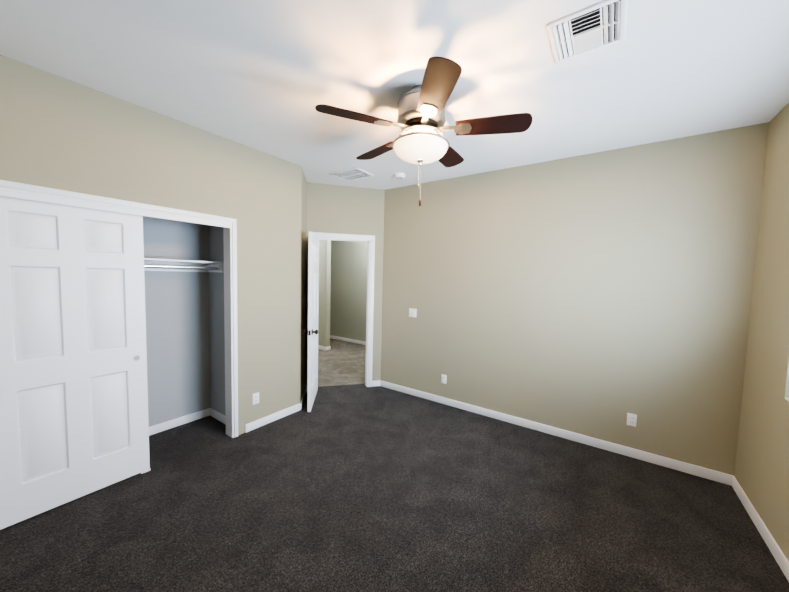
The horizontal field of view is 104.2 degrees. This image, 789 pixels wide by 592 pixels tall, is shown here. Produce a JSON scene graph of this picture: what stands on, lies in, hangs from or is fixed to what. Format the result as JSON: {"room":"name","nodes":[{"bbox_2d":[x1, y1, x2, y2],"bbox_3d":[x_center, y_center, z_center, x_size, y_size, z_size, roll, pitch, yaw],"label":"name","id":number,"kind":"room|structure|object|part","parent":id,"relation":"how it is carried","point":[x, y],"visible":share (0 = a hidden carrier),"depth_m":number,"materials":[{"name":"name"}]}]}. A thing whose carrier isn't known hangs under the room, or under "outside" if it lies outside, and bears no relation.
{"room":"empty bedroom","nodes":[
{"label":"empty bedroom","id":0,"kind":"room"},
{"bbox_2d":[0,54,300,434],"bbox_3d":[-1.935,-0.004,2.407,0.120,2.795,2.823,4,4,35],"label":"wall","id":1,"kind":"structure","parent":0,"point":[58,132],"depth_m":2.55,"materials":[{"name":"paint"}]},
{"bbox_2d":[0,196,149,529],"bbox_3d":[-2.160,0.386,2.084,0.037,2.020,0.762,4,4,35],"label":"closet door","id":2,"kind":"structure","parent":1,"relation":"in","point":[74,423],"depth_m":2.04,"materials":[{"name":"white wood"}]},
{"bbox_2d":[0,180,237,473],"bbox_3d":[-1.992,0.351,2.350,0.140,2.092,1.523,4,4,35],"label":"trim","id":3,"kind":"structure","parent":1,"relation":"attached to","point":[11,189],"depth_m":2.73,"materials":[{"name":"white wood"}]},
{"bbox_2d":[253,392,258,404],"bbox_3d":[-1.415,1.048,3.142,0.010,0.114,0.070,4,4,35],"label":"outlet","id":4,"kind":"object","parent":1,"relation":"attached to","point":[255,398],"visible":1,"depth_m":3.14,"materials":[{"name":"white plastic"}]},
{"bbox_2d":[245,380,788,581],"bbox_3d":[-0.157,1.421,2.043,4.215,0.085,3.921,4,4,35],"label":"baseboard","id":5,"kind":"structure","parent":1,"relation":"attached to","point":[779,556],"depth_m":2.90,"materials":[{"name":"white wood"}]},
{"bbox_2d":[143,216,224,426],"bbox_3d":[-2.331,-0.021,2.530,0.670,2.795,1.930,4,4,35],"label":"wall","id":6,"kind":"structure","parent":0,"point":[185,335],"depth_m":3.16,"materials":[{"name":"paint"}]},
{"bbox_2d":[144,258,223,272],"bbox_3d":[-2.361,-0.270,2.539,0.338,0.109,1.686,4,4,35],"label":"shelf","id":7,"kind":"object","parent":6,"relation":"attached to","point":[152,264],"visible":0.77,"depth_m":2.98,"materials":[{"name":"white metal"}]},
{"bbox_2d":[149,408,225,435],"bbox_3d":[-2.317,1.334,2.584,0.546,0.085,1.690,4,4,35],"label":"baseboard","id":8,"kind":"structure","parent":6,"relation":"attached to","point":[173,423],"depth_m":3.22,"materials":[{"name":"white wood"}]},
{"bbox_2d":[300,167,306,402],"bbox_3d":[-1.186,-0.076,3.812,0.120,2.795,0.602,1,4,-10],"label":"wall","id":9,"kind":"structure","parent":0,"point":[303,273],"depth_m":3.78,"materials":[{"name":"paint"}]},
{"bbox_2d":[318,240,333,346],"bbox_3d":[-2.135,-0.300,6.941,1.860,2.795,0.130,4,4,35],"label":"wall","id":10,"kind":"structure","parent":0,"point":[326,247],"depth_m":6.44,"materials":[{"name":"paint"}]},
{"bbox_2d":[318,345,326,350],"bbox_3d":[-2.190,1.056,6.959,1.843,0.085,0.017,4,4,35],"label":"baseboard","id":11,"kind":"structure","parent":10,"relation":"attached to","point":[319,347],"depth_m":6.48,"materials":[{"name":"white wood"}]},
{"bbox_2d":[318,338,365,386],"bbox_3d":[-1.601,1.182,5.841,4.180,0.004,3.050,4,4,35],"label":"floor","id":12,"kind":"structure","parent":0,"point":[340,362],"depth_m":5.47,"materials":[{"name":"beige tile"}]},
{"bbox_2d":[306,182,384,390],"bbox_3d":[-0.724,-0.096,4.298,1.210,2.795,0.120,0,4,-14],"label":"wall","id":13,"kind":"structure","parent":0,"point":[338,209],"depth_m":4.21,"materials":[{"name":"paint"}]},
{"bbox_2d":[302,231,318,411],"bbox_3d":[-1.005,0.287,3.812,0.539,2.055,0.563,4,4,35],"label":"entry door","id":14,"kind":"structure","parent":13,"relation":"in","point":[313,278],"depth_m":3.63,"materials":[{"name":"white wood"}]},
{"bbox_2d":[313,232,374,386],"bbox_3d":[-0.738,0.224,4.317,0.870,2.154,0.152,0,4,-14],"label":"door frame","id":15,"kind":"structure","parent":13,"relation":"attached to","point":[370,239],"depth_m":4.33,"materials":[{"name":"white wood"}]},
{"bbox_2d":[330,241,367,341],"bbox_3d":[-0.656,-0.271,7.047,4.420,2.795,0.120,4,4,35],"label":"wall","id":16,"kind":"structure","parent":0,"point":[342,287],"depth_m":7.25,"materials":[{"name":"paint"}]},
{"bbox_2d":[330,335,365,344],"bbox_3d":[-0.727,1.083,7.080,4.180,0.085,0.013,4,4,35],"label":"baseboard","id":17,"kind":"structure","parent":16,"relation":"attached to","point":[341,339],"depth_m":7.34,"materials":[{"name":"white wood"}]},
{"bbox_2d":[0,384,788,591],"bbox_3d":[-1.044,1.375,3.874,8.366,0.100,6.500,4,4,35],"label":"floor carpet","id":18,"kind":"object","parent":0,"point":[354,488],"visible":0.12,"depth_m":2.03,"materials":[{"name":"grey carpet"}]},
{"bbox_2d":[0,0,788,189],"bbox_3d":[-0.973,-1.514,3.688,8.366,0.100,6.500,4,4,35],"label":"ceiling","id":19,"kind":"structure","parent":0,"point":[266,76],"depth_m":1.77,"materials":[{"name":"paint"}]},
{"bbox_2d":[329,167,374,181],"bbox_3d":[-0.506,-1.445,3.669,0.430,0.011,0.340,4,4,35],"label":"ceiling vent","id":20,"kind":"object","parent":19,"relation":"in","point":[352,174],"visible":1,"depth_m":3.65,"materials":[{"name":"white metal"}]},
{"bbox_2d":[394,173,404,178],"bbox_3d":[0.060,-1.415,3.634,0.136,0.039,0.136,4,4,35],"label":"smoke detector","id":21,"kind":"object","parent":19,"relation":"attached to","point":[399,175],"visible":1,"depth_m":3.59,"materials":[{"name":"white plastic"}]},
{"bbox_2d":[315,56,531,205],"bbox_3d":[0.186,-0.965,2.070,1.304,0.730,1.273,4,4,35],"label":"ceiling fan","id":22,"kind":"object","parent":19,"relation":"hanging from","point":[420,123],"visible":1,"depth_m":1.89,"materials":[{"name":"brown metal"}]},
{"bbox_3d":[0.171,-0.940,2.031,0.356,0.090,0.356,4,4,35],"label":"lamp shade","id":23,"kind":"part","parent":22,"relation":"part of","materials":[{"name":"white glass"}]},
{"bbox_2d":[546,0,626,62],"bbox_3d":[0.925,-1.268,1.480,0.305,0.018,0.305,4,4,35],"label":"ceiling vent","id":24,"kind":"object","parent":19,"relation":"in","point":[599,25],"visible":1,"depth_m":1.46,"materials":[{"name":"white metal"}]},
{"bbox_2d":[381,122,768,474],"bbox_3d":[1.361,0.014,3.380,3.661,2.795,0.120,4,4,35],"label":"wall","id":25,"kind":"structure","parent":0,"point":[600,295],"depth_m":2.92,"materials":[{"name":"paint"}]},
{"bbox_2d":[409,308,416,316],"bbox_3d":[0.241,0.225,4.095,0.116,0.114,0.014,4,4,35],"label":"light switch","id":26,"kind":"object","parent":25,"relation":"attached to","point":[412,312],"visible":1,"depth_m":4.10,"materials":[{"name":"white plastic"}]},
{"bbox_2d":[441,374,446,383],"bbox_3d":[0.622,1.047,3.869,0.070,0.114,0.010,4,4,35],"label":"outlet","id":27,"kind":"object","parent":25,"relation":"attached to","point":[443,378],"visible":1,"depth_m":3.87,"materials":[{"name":"white plastic"}]},
{"bbox_2d":[627,413,636,426],"bbox_3d":[2.157,1.126,2.793,0.070,0.114,0.010,4,4,35],"label":"outlet","id":28,"kind":"object","parent":25,"relation":"attached to","point":[631,419],"visible":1,"depth_m":2.79,"materials":[{"name":"white plastic"}]},
{"bbox_2d":[734,103,788,560],"bbox_3d":[1.648,0.193,0.715,0.120,2.795,4.160,4,4,35],"label":"wall","id":29,"kind":"structure","parent":0,"point":[761,473],"depth_m":2.05,"materials":[{"name":"paint"}]}
]}

